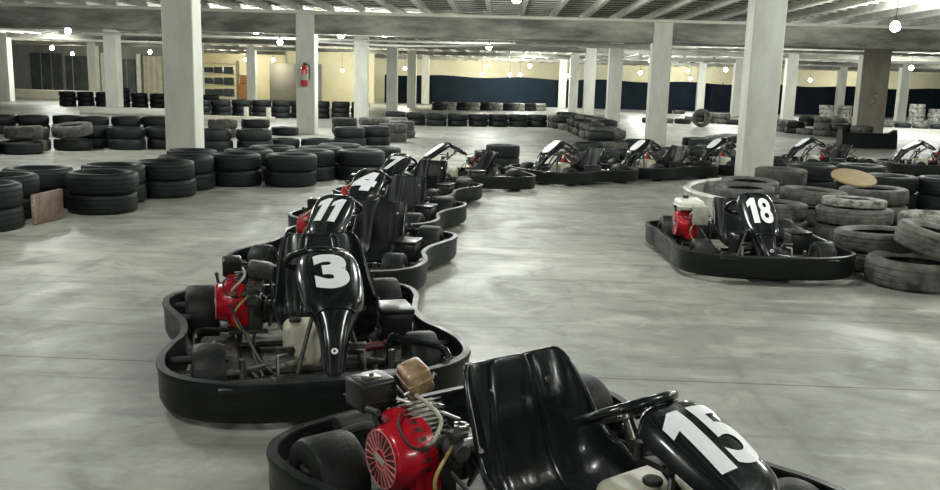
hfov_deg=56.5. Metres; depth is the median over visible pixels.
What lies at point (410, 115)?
tyre
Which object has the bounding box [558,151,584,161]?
tyre
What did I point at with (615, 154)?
tyre
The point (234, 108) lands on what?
tyre
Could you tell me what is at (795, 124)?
tyre
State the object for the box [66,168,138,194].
tyre
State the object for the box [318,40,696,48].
pipe
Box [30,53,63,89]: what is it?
door
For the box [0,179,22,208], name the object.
tyre
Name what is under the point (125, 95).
tyre
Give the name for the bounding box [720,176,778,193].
tyre
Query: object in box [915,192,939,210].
tyre
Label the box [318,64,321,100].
door
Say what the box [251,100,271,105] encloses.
tyre
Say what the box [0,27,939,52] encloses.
beam
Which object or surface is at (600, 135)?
tyre
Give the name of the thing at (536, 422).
go kart
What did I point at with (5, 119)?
tyre
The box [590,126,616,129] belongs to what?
tyre
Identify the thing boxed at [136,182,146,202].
tyre
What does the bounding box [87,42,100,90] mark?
column
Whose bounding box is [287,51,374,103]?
wall
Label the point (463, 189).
go kart
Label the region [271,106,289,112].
tyre
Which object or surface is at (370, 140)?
tyre
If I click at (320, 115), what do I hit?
tyre
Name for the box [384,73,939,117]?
wall
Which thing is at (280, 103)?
tyre
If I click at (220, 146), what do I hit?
tyre
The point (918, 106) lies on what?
tyre
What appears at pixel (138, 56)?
trim
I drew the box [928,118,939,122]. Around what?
tyre
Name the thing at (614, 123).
tyre
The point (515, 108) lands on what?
tyre
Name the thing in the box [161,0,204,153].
column
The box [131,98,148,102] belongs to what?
tyre
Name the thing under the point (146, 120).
tyre
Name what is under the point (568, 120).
tyre
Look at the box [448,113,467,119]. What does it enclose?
tyre
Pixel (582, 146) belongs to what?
tyre
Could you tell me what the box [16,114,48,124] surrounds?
tyre
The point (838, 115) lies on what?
tyre
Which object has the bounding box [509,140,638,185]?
go kart
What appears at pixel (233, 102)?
tyre
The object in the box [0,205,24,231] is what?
tyre
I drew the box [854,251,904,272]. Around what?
tyre
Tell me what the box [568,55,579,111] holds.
column
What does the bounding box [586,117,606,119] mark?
tyre
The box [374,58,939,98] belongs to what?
wall
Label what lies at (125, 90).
tyre
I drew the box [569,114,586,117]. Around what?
tyre
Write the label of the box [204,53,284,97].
wall
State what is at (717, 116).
tyre
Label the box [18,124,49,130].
tyre
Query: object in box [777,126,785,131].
tyre
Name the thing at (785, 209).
tyre
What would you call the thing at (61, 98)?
tyre
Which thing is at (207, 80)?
crate
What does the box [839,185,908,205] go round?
tyre
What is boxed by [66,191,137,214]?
tyre
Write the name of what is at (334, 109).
tyre
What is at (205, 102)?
tyre
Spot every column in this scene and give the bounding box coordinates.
[0,33,14,101]
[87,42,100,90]
[102,29,123,106]
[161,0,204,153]
[202,43,204,94]
[246,46,257,100]
[296,10,317,134]
[354,36,368,119]
[386,43,397,110]
[407,50,416,107]
[421,56,429,103]
[558,59,567,107]
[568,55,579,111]
[582,48,596,114]
[605,43,623,127]
[644,19,673,144]
[695,63,706,110]
[730,59,743,116]
[734,0,787,176]
[780,53,798,119]
[833,67,847,115]
[852,49,891,132]
[893,63,910,121]
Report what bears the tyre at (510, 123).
on the floor
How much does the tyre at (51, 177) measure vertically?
0.185 m
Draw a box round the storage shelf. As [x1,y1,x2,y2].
[204,61,239,98]
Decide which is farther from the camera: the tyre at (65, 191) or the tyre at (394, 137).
the tyre at (394, 137)
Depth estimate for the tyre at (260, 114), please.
27.57 m
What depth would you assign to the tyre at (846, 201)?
7.52 m
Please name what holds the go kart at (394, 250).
on the floor
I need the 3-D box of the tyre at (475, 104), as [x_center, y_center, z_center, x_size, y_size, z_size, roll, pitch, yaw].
[0.188,-6.753,41.988,0.632,0.185,0.632,6,11,23]
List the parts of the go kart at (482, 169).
number plate, fuel tank, lid, seat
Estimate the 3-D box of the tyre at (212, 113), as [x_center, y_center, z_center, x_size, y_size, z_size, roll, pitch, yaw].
[-7.719,-4.030,27.090,0.613,0.185,0.613,2,10,3]
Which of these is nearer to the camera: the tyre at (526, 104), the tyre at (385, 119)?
the tyre at (385, 119)
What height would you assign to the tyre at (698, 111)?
0.634 m
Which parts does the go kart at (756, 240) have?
engine tank, seat, chassis frame, fuel tank, lid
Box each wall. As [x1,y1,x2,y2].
[12,44,163,92]
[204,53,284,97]
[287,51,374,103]
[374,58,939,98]
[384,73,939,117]
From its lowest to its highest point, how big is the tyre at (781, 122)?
0.185 m
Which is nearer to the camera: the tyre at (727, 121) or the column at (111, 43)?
the column at (111, 43)
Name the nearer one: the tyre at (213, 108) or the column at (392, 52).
the tyre at (213, 108)
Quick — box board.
[30,189,63,223]
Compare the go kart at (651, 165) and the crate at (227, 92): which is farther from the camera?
the crate at (227, 92)
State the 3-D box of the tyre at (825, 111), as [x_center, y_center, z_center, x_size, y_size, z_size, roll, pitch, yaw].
[15.984,-5.992,39.202,0.603,0.185,0.603,0,11,-8]
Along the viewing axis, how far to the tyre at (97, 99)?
33.38 m
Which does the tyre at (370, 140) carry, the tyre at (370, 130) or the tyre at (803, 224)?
the tyre at (370, 130)
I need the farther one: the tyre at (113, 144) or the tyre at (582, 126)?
the tyre at (582, 126)
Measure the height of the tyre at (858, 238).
0.162 m
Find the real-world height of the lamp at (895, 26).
0.645 m
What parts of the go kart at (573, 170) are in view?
number plate, fuel tank, seat, lid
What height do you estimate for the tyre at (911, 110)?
0.185 m
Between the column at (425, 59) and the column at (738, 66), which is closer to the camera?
the column at (738, 66)
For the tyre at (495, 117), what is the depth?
26.25 m
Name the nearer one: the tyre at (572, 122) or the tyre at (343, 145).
the tyre at (343, 145)
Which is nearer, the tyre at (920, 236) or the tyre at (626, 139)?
the tyre at (920, 236)
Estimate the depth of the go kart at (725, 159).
13.36 m
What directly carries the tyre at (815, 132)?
on the floor
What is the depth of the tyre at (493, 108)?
42.46 m
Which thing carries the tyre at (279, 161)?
on the tyre at (272, 178)
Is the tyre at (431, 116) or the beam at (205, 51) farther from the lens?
the beam at (205, 51)
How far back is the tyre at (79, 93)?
33.32 m
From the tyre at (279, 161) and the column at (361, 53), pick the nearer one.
the tyre at (279, 161)
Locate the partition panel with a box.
[269,63,295,101]
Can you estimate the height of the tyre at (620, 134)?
0.185 m
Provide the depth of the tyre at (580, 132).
21.75 m
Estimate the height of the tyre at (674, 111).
0.185 m
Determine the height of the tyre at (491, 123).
0.185 m
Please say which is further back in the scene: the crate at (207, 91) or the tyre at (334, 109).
the crate at (207, 91)
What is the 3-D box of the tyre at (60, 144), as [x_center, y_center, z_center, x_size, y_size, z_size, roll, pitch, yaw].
[-6.565,-1.667,14.468,0.604,0.185,0.604,-2,11,-21]
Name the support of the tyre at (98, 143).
on the floor
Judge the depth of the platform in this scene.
25.16 m
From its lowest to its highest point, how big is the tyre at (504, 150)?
0.185 m
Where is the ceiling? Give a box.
[0,0,939,73]
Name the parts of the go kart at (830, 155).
number plate, fuel tank, lid, seat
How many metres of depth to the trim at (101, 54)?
49.53 m
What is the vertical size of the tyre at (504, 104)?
0.185 m
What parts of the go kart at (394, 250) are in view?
chassis frame, seat, lid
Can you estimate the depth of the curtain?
49.53 m
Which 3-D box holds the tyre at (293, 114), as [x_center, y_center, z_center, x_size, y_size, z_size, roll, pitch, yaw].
[-5.564,-4.250,28.599,0.623,0.185,0.623,11,14,42]
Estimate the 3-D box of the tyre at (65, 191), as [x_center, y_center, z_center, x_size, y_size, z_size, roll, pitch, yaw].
[-4.069,-0.460,8.310,0.610,0.185,0.610,-6,13,-34]
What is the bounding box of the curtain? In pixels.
[143,56,162,96]
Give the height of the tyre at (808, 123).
0.185 m
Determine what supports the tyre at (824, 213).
on the tyre at (823, 230)
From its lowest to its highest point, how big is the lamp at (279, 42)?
0.715 m
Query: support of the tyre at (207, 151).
on the tyre
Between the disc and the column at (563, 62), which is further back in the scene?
the column at (563, 62)
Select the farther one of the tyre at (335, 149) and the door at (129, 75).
the door at (129, 75)
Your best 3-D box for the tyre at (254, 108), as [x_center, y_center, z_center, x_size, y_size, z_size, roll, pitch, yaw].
[-6.628,-4.325,27.825,0.632,0.185,0.632,2,10,2]
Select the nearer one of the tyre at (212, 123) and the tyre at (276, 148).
the tyre at (276, 148)
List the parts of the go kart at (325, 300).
pull handle, chassis frame, fuel tank, seat, lid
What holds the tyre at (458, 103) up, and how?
on the tyre at (457, 107)
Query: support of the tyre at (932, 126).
on the floor
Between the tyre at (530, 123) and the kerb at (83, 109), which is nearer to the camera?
the tyre at (530, 123)
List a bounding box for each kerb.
[15,89,104,99]
[79,106,164,114]
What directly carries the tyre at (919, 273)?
on the floor
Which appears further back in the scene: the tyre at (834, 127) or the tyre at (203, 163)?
the tyre at (834, 127)
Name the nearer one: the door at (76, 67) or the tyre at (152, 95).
the tyre at (152, 95)
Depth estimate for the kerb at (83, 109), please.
27.86 m
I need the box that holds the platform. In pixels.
[204,107,274,122]
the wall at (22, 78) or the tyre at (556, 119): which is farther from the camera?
the wall at (22, 78)
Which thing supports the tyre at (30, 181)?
on the tyre at (26, 204)
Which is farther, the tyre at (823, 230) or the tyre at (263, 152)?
the tyre at (263, 152)
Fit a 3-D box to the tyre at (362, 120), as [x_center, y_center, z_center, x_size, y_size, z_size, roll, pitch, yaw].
[-2.463,-3.087,21.747,0.614,0.185,0.614,6,11,24]
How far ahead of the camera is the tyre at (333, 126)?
20.87 m
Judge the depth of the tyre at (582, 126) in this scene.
21.67 m
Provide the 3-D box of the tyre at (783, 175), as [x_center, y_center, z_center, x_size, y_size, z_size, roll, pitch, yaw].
[3.694,-0.821,10.398,0.597,0.185,0.597,2,10,3]
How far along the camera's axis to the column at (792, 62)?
35.27 m
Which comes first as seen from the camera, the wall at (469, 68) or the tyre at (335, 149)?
the tyre at (335, 149)
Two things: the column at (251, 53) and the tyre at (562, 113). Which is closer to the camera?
the tyre at (562, 113)
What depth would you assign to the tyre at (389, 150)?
11.79 m
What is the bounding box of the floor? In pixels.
[0,97,939,489]
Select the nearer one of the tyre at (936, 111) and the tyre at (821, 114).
the tyre at (936, 111)
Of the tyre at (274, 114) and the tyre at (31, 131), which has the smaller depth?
the tyre at (31, 131)
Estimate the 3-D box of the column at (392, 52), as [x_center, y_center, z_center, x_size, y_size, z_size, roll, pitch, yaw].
[-3.195,-6.866,35.918,0.430,2.800,0.380,2,10,2]
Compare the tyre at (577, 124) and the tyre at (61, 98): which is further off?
the tyre at (61, 98)
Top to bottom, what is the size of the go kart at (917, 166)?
0.551 m
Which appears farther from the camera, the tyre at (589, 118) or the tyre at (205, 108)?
the tyre at (205, 108)
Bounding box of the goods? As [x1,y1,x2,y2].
[238,75,246,98]
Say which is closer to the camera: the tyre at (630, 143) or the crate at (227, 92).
the tyre at (630, 143)
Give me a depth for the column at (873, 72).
27.41 m
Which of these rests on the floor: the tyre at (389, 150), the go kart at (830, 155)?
the go kart at (830, 155)
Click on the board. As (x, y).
(46, 206)
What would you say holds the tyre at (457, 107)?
on the floor
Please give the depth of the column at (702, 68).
50.99 m
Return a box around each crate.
[204,67,213,72]
[204,78,213,83]
[205,89,213,94]
[213,67,223,72]
[214,77,223,84]
[214,89,223,95]
[224,67,233,73]
[224,77,233,84]
[224,89,234,96]
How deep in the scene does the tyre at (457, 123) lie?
25.81 m
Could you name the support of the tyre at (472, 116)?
on the tyre at (474, 123)
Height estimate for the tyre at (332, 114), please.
0.185 m
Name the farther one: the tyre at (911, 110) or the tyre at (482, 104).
the tyre at (482, 104)
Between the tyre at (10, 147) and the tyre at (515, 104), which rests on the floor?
the tyre at (10, 147)
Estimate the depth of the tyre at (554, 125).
26.02 m
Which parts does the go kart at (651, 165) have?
number plate, fuel tank, seat, lid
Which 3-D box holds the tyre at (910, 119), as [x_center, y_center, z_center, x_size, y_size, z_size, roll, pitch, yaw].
[18.691,-5.253,36.632,0.618,0.185,0.618,4,11,12]
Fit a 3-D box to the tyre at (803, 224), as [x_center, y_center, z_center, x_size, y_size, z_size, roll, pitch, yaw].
[2.749,-0.184,7.985,0.628,0.130,0.628,1,10,-5]
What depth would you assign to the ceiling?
19.09 m
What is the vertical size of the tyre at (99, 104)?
0.185 m
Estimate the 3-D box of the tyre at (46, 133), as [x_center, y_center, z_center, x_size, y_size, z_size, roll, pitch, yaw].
[-7.156,-1.820,14.187,0.606,0.185,0.606,-6,13,-36]
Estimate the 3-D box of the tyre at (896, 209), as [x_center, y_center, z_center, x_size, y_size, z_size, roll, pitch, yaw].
[4.060,-0.328,8.807,0.628,0.185,0.628,-1,11,-15]
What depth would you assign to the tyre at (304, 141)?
15.89 m
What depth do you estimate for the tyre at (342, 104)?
28.68 m
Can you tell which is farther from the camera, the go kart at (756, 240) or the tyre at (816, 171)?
the tyre at (816, 171)
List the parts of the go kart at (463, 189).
seat, lid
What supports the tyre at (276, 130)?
on the floor
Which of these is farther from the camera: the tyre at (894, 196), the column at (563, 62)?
the column at (563, 62)
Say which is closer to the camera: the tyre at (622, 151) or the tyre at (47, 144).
the tyre at (47, 144)
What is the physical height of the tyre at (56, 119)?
0.185 m
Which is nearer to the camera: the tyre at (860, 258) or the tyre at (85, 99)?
the tyre at (860, 258)
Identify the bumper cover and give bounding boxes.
[217,369,436,395]
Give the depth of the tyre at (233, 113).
27.19 m
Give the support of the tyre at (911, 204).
on the floor
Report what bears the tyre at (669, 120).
on the floor
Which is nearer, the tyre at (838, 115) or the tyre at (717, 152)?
the tyre at (717, 152)
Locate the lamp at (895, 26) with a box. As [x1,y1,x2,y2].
[890,0,900,31]
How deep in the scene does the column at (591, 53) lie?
35.48 m
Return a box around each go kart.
[156,231,470,423]
[227,194,457,289]
[266,346,845,489]
[287,169,466,228]
[332,153,482,201]
[403,142,535,190]
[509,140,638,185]
[600,139,718,180]
[645,192,856,280]
[683,137,787,175]
[774,137,882,165]
[874,140,939,175]
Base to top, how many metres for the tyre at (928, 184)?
0.185 m
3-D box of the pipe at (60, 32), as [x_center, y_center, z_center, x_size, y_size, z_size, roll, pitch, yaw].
[6.022,-6.092,27.048,38.000,0.080,0.080,2,10,2]
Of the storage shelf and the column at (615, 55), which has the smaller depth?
the column at (615, 55)
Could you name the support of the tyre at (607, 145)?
on the floor
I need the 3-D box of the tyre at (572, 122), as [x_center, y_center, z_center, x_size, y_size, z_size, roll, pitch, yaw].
[3.021,-3.313,23.790,0.621,0.185,0.621,2,10,0]
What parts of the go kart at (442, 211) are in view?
seat, lid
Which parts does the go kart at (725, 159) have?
number plate, fuel tank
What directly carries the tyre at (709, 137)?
on the floor
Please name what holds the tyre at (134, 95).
on the tyre at (134, 100)
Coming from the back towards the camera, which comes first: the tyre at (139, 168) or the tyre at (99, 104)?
the tyre at (99, 104)
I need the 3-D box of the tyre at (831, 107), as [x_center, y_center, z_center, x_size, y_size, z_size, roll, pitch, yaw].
[15.993,-6.181,39.204,0.630,0.185,0.630,6,11,22]
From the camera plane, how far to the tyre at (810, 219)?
8.29 m
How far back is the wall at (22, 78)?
49.62 m
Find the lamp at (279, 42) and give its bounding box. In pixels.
[277,36,282,44]
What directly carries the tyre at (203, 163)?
on the tyre at (206, 181)
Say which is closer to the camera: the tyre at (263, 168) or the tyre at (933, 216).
the tyre at (933, 216)
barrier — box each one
[684,178,724,220]
[835,128,897,148]
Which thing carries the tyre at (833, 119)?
on the tyre
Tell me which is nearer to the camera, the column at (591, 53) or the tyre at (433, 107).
the column at (591, 53)
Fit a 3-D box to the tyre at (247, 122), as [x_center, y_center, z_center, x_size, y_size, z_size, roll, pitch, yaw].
[-4.692,-2.663,19.119,0.619,0.185,0.619,10,14,40]
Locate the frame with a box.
[242,341,381,378]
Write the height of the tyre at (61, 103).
0.185 m
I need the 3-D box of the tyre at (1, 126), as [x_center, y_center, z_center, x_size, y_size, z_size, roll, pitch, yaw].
[-9.645,-2.389,17.916,0.633,0.185,0.633,7,12,27]
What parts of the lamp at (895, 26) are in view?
bulb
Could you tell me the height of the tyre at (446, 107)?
0.185 m
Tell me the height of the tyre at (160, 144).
0.185 m
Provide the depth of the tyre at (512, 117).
26.50 m
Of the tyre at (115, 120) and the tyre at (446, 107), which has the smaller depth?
the tyre at (115, 120)
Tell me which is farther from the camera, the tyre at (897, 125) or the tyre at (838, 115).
the tyre at (838, 115)
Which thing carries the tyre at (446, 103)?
on the tyre at (446, 107)
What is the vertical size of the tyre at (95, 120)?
0.185 m
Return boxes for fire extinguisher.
[300,62,309,85]
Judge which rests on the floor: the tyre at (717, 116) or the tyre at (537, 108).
the tyre at (537, 108)
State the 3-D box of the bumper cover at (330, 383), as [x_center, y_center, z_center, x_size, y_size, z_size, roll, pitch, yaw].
[-0.521,0.543,3.244,0.800,0.106,0.110,-2,11,-17]
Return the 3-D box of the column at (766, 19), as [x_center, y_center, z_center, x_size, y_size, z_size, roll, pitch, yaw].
[4.023,-2.264,12.085,0.430,2.800,0.380,2,10,2]
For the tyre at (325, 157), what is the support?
on the tyre at (327, 173)
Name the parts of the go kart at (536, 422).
pull handle, seat, lid, fuel tank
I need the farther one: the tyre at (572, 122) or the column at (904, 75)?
the column at (904, 75)
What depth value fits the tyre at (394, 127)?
18.51 m
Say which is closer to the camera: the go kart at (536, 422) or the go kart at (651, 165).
the go kart at (536, 422)
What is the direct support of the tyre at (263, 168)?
on the floor
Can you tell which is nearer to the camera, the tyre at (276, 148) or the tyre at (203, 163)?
the tyre at (203, 163)
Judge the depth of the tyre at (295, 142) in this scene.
15.70 m
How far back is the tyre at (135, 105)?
33.60 m
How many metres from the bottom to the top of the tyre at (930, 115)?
0.185 m
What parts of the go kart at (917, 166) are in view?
number plate, fuel tank, seat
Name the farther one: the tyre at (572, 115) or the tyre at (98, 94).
the tyre at (98, 94)
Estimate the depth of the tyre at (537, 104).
43.79 m
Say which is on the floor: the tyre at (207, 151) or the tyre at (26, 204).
the tyre at (26, 204)
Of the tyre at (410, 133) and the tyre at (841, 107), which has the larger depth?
the tyre at (841, 107)
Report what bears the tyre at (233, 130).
on the floor
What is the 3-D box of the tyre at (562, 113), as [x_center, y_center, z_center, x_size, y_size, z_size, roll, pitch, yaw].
[3.373,-4.416,29.810,0.611,0.185,0.611,8,12,31]
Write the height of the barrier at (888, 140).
0.444 m
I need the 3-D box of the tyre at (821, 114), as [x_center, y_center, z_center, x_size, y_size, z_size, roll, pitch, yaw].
[16.000,-5.808,39.235,0.608,0.185,0.608,4,11,13]
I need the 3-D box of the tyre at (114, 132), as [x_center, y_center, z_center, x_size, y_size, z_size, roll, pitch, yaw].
[-5.865,-1.916,14.898,0.622,0.185,0.622,10,14,40]
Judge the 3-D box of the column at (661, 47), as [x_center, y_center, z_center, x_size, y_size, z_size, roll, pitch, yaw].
[4.307,-3.708,19.948,0.430,2.800,0.380,2,10,2]
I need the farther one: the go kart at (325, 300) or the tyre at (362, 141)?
the tyre at (362, 141)
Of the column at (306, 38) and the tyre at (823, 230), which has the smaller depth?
the tyre at (823, 230)
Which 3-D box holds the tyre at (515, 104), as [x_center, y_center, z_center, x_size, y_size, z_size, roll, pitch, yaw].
[2.421,-6.943,43.351,0.612,0.185,0.612,6,11,23]
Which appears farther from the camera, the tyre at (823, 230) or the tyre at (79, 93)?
the tyre at (79, 93)
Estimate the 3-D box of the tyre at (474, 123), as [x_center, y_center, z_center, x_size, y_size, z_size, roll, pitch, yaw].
[0.243,-3.664,26.299,0.604,0.185,0.604,6,11,22]
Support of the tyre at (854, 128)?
on the tyre
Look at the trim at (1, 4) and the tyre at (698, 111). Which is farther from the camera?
the tyre at (698, 111)
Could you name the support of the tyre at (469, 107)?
on the floor
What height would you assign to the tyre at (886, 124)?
0.185 m
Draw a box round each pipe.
[59,31,939,56]
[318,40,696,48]
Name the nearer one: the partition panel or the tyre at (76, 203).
the tyre at (76, 203)
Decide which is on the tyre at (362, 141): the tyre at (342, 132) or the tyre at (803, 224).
the tyre at (342, 132)
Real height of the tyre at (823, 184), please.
0.185 m
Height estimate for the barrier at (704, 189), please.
0.295 m
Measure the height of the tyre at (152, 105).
0.185 m
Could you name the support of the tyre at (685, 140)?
on the floor
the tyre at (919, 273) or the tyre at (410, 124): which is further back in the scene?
the tyre at (410, 124)
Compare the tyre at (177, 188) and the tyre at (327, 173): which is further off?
the tyre at (327, 173)
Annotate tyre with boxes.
[0,114,16,124]
[0,124,15,133]
[0,140,43,154]
[0,171,39,197]
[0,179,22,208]
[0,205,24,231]
[2,165,73,189]
[3,125,42,138]
[9,138,51,150]
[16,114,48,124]
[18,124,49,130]
[18,127,49,139]
[21,197,31,218]
[39,188,67,207]
[51,121,92,137]
[52,115,81,123]
[53,138,92,150]
[59,91,75,95]
[59,96,76,100]
[59,101,76,105]
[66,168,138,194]
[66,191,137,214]
[77,91,93,96]
[77,96,93,101]
[77,101,94,105]
[77,137,108,148]
[78,116,108,124]
[81,162,145,183]
[83,125,111,137]
[95,92,105,96]
[95,97,105,101]
[96,102,105,106]
[106,126,144,138]
[108,138,145,149]
[111,116,141,125]
[123,88,129,92]
[123,93,129,97]
[123,97,130,101]
[124,102,130,106]
[131,93,147,97]
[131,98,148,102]
[131,103,148,107]
[136,158,194,180]
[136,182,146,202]
[141,116,164,125]
[144,178,196,198]
[145,126,165,138]
[147,138,165,149]
[149,93,163,97]
[150,98,163,102]
[150,103,164,107]
[158,154,213,173]
[167,148,216,154]
[193,172,215,190]
[203,95,218,99]
[203,99,209,105]
[203,106,209,111]
[204,128,231,140]
[204,140,232,151]
[208,119,236,128]
[208,151,260,170]
[210,99,230,105]
[211,106,230,111]
[211,112,230,115]
[213,169,262,186]
[224,148,272,165]
[230,129,235,137]
[231,100,251,105]
[232,106,251,111]
[232,112,251,115]
[236,128,271,140]
[237,140,272,147]
[241,118,269,127]
[249,144,295,152]
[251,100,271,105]
[252,106,271,111]
[252,112,265,116]
[260,165,266,180]
[264,169,316,186]
[266,152,316,171]
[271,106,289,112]
[271,126,298,135]
[271,137,299,148]
[272,100,290,106]
[272,112,290,117]
[285,149,334,166]
[291,100,295,106]
[291,112,295,117]
[298,145,342,161]
[301,138,333,145]
[316,165,334,181]
[318,101,329,106]
[318,107,329,112]
[318,113,329,118]
[319,143,360,148]
[331,107,349,112]
[331,113,349,117]
[332,101,349,107]
[332,117,356,125]
[332,125,357,132]
[333,127,364,137]
[334,137,365,145]
[336,164,382,180]
[337,149,384,166]
[358,146,400,159]
[359,117,382,124]
[359,125,389,135]
[365,136,389,145]
[379,123,406,132]
[383,117,407,122]
[385,111,405,116]
[388,120,413,129]
[389,133,406,141]
[406,112,425,118]
[406,129,414,137]
[408,119,425,124]
[426,113,446,119]
[426,119,446,125]
[432,102,444,105]
[432,106,444,109]
[444,106,455,109]
[445,102,456,105]
[447,120,467,126]
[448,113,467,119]
[456,106,467,109]
[457,102,468,105]
[468,102,479,106]
[468,106,479,110]
[468,113,487,120]
[468,120,487,126]
[480,102,490,106]
[480,106,491,110]
[486,143,519,157]
[488,114,507,120]
[488,120,507,126]
[491,103,502,106]
[491,107,502,110]
[494,158,518,166]
[502,107,513,110]
[503,103,513,106]
[508,114,527,120]
[508,120,527,126]
[513,103,524,106]
[514,107,524,110]
[524,107,535,110]
[525,103,535,106]
[528,114,546,120]
[528,121,546,126]
[535,103,545,106]
[536,107,545,110]
[548,115,565,121]
[552,116,571,122]
[552,122,558,128]
[558,123,567,130]
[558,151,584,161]
[560,112,577,115]
[567,118,587,125]
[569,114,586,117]
[570,119,591,126]
[572,142,602,150]
[575,115,593,118]
[575,121,598,128]
[579,123,603,130]
[579,130,584,137]
[585,150,619,160]
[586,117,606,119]
[586,125,612,130]
[586,130,615,140]
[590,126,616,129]
[595,120,617,126]
[598,129,625,138]
[599,141,627,149]
[610,149,642,159]
[616,140,636,148]
[626,139,653,147]
[661,147,689,157]
[667,118,672,122]
[673,110,684,113]
[674,118,690,123]
[682,137,708,145]
[684,146,704,157]
[688,138,713,145]
[692,109,710,126]
[696,117,704,121]
[696,145,724,155]
[704,113,719,117]
[705,136,727,142]
[707,135,731,142]
[714,114,730,118]
[714,119,724,123]
[715,134,736,142]
[715,182,774,197]
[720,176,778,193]
[725,119,738,124]
[754,166,807,185]
[771,198,807,220]
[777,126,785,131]
[778,120,793,125]
[779,185,847,205]
[784,127,796,133]
[785,121,805,127]
[787,163,836,180]
[793,220,807,229]
[796,128,813,134]
[798,116,814,120]
[804,121,813,125]
[804,181,834,189]
[804,206,816,227]
[813,123,831,129]
[813,129,831,135]
[813,221,843,240]
[814,117,831,121]
[814,204,893,225]
[819,105,833,109]
[819,109,833,113]
[819,113,833,116]
[821,195,886,208]
[831,117,848,122]
[831,124,851,131]
[831,131,846,136]
[833,225,914,252]
[835,180,845,189]
[836,114,850,117]
[836,163,885,172]
[837,110,851,113]
[838,105,852,109]
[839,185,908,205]
[850,125,873,132]
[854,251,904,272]
[864,250,939,293]
[868,173,918,194]
[884,122,893,127]
[887,205,907,225]
[893,218,939,259]
[894,123,911,127]
[897,210,939,224]
[905,194,916,209]
[908,117,923,121]
[909,104,925,108]
[909,108,925,112]
[909,113,925,117]
[912,123,929,128]
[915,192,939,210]
[917,175,939,195]
[927,113,939,117]
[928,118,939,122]
[929,109,939,113]
[930,124,939,128]
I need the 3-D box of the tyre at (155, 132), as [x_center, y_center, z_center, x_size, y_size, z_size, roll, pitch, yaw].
[-5.323,-1.961,15.224,0.629,0.185,0.629,5,11,20]
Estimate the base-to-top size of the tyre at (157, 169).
0.185 m
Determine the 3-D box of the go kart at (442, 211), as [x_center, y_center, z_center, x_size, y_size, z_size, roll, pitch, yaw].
[-0.764,-0.394,7.443,1.264,0.551,1.591,4,11,13]
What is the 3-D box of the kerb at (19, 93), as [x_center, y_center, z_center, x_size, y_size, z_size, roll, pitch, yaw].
[-21.411,-7.292,42.166,7.200,0.380,3.500,2,10,2]
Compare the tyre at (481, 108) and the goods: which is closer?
the tyre at (481, 108)
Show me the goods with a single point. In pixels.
(242, 86)
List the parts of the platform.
post, post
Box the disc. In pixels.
[831,168,876,186]
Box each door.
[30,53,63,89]
[65,56,88,90]
[122,59,135,96]
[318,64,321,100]
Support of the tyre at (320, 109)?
on the tyre at (320, 115)
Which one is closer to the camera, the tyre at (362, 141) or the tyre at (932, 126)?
the tyre at (362, 141)
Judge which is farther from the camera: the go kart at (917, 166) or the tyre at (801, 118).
the tyre at (801, 118)
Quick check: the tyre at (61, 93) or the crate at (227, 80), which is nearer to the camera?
the tyre at (61, 93)
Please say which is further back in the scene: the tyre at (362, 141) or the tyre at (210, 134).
the tyre at (362, 141)
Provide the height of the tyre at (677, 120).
0.185 m
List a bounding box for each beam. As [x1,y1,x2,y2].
[0,6,939,50]
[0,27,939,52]
[6,33,939,61]
[11,40,939,67]
[204,50,939,72]
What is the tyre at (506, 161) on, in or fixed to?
on the floor
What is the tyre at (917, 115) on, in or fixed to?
on the tyre at (910, 119)
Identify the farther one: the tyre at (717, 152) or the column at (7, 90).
the column at (7, 90)
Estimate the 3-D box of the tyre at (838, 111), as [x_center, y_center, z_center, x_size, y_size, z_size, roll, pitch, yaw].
[16.837,-5.984,39.288,0.622,0.185,0.622,10,14,39]
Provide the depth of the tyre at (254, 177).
10.15 m
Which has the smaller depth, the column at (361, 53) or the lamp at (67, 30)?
the lamp at (67, 30)
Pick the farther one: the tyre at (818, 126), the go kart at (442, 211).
the tyre at (818, 126)
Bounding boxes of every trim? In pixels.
[0,3,939,29]
[100,53,104,90]
[136,54,141,92]
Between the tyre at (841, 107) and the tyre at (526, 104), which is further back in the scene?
the tyre at (526, 104)
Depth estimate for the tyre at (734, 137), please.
21.27 m
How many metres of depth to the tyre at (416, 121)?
25.86 m
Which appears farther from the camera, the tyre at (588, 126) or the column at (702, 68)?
the column at (702, 68)
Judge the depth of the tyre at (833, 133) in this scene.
25.59 m
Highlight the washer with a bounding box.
[331,348,337,353]
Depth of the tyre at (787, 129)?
27.29 m
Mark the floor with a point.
(836, 382)
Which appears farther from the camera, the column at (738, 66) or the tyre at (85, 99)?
the column at (738, 66)
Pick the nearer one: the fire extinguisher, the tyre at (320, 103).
the fire extinguisher
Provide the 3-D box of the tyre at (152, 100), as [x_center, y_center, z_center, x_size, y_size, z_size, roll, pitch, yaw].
[-12.091,-5.594,33.880,0.615,0.185,0.615,0,11,-7]
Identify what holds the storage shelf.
on the floor
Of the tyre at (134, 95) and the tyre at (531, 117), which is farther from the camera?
the tyre at (134, 95)
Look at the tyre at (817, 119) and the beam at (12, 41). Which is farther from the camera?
the beam at (12, 41)
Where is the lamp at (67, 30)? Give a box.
[65,28,70,33]
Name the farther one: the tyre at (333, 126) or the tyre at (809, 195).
the tyre at (333, 126)
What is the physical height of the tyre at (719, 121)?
0.185 m
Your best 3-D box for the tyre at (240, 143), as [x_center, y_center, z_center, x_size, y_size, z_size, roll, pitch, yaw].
[-3.774,-1.751,15.340,0.629,0.185,0.629,9,13,36]
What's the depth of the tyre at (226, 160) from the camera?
10.14 m
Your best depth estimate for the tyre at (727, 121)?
33.07 m

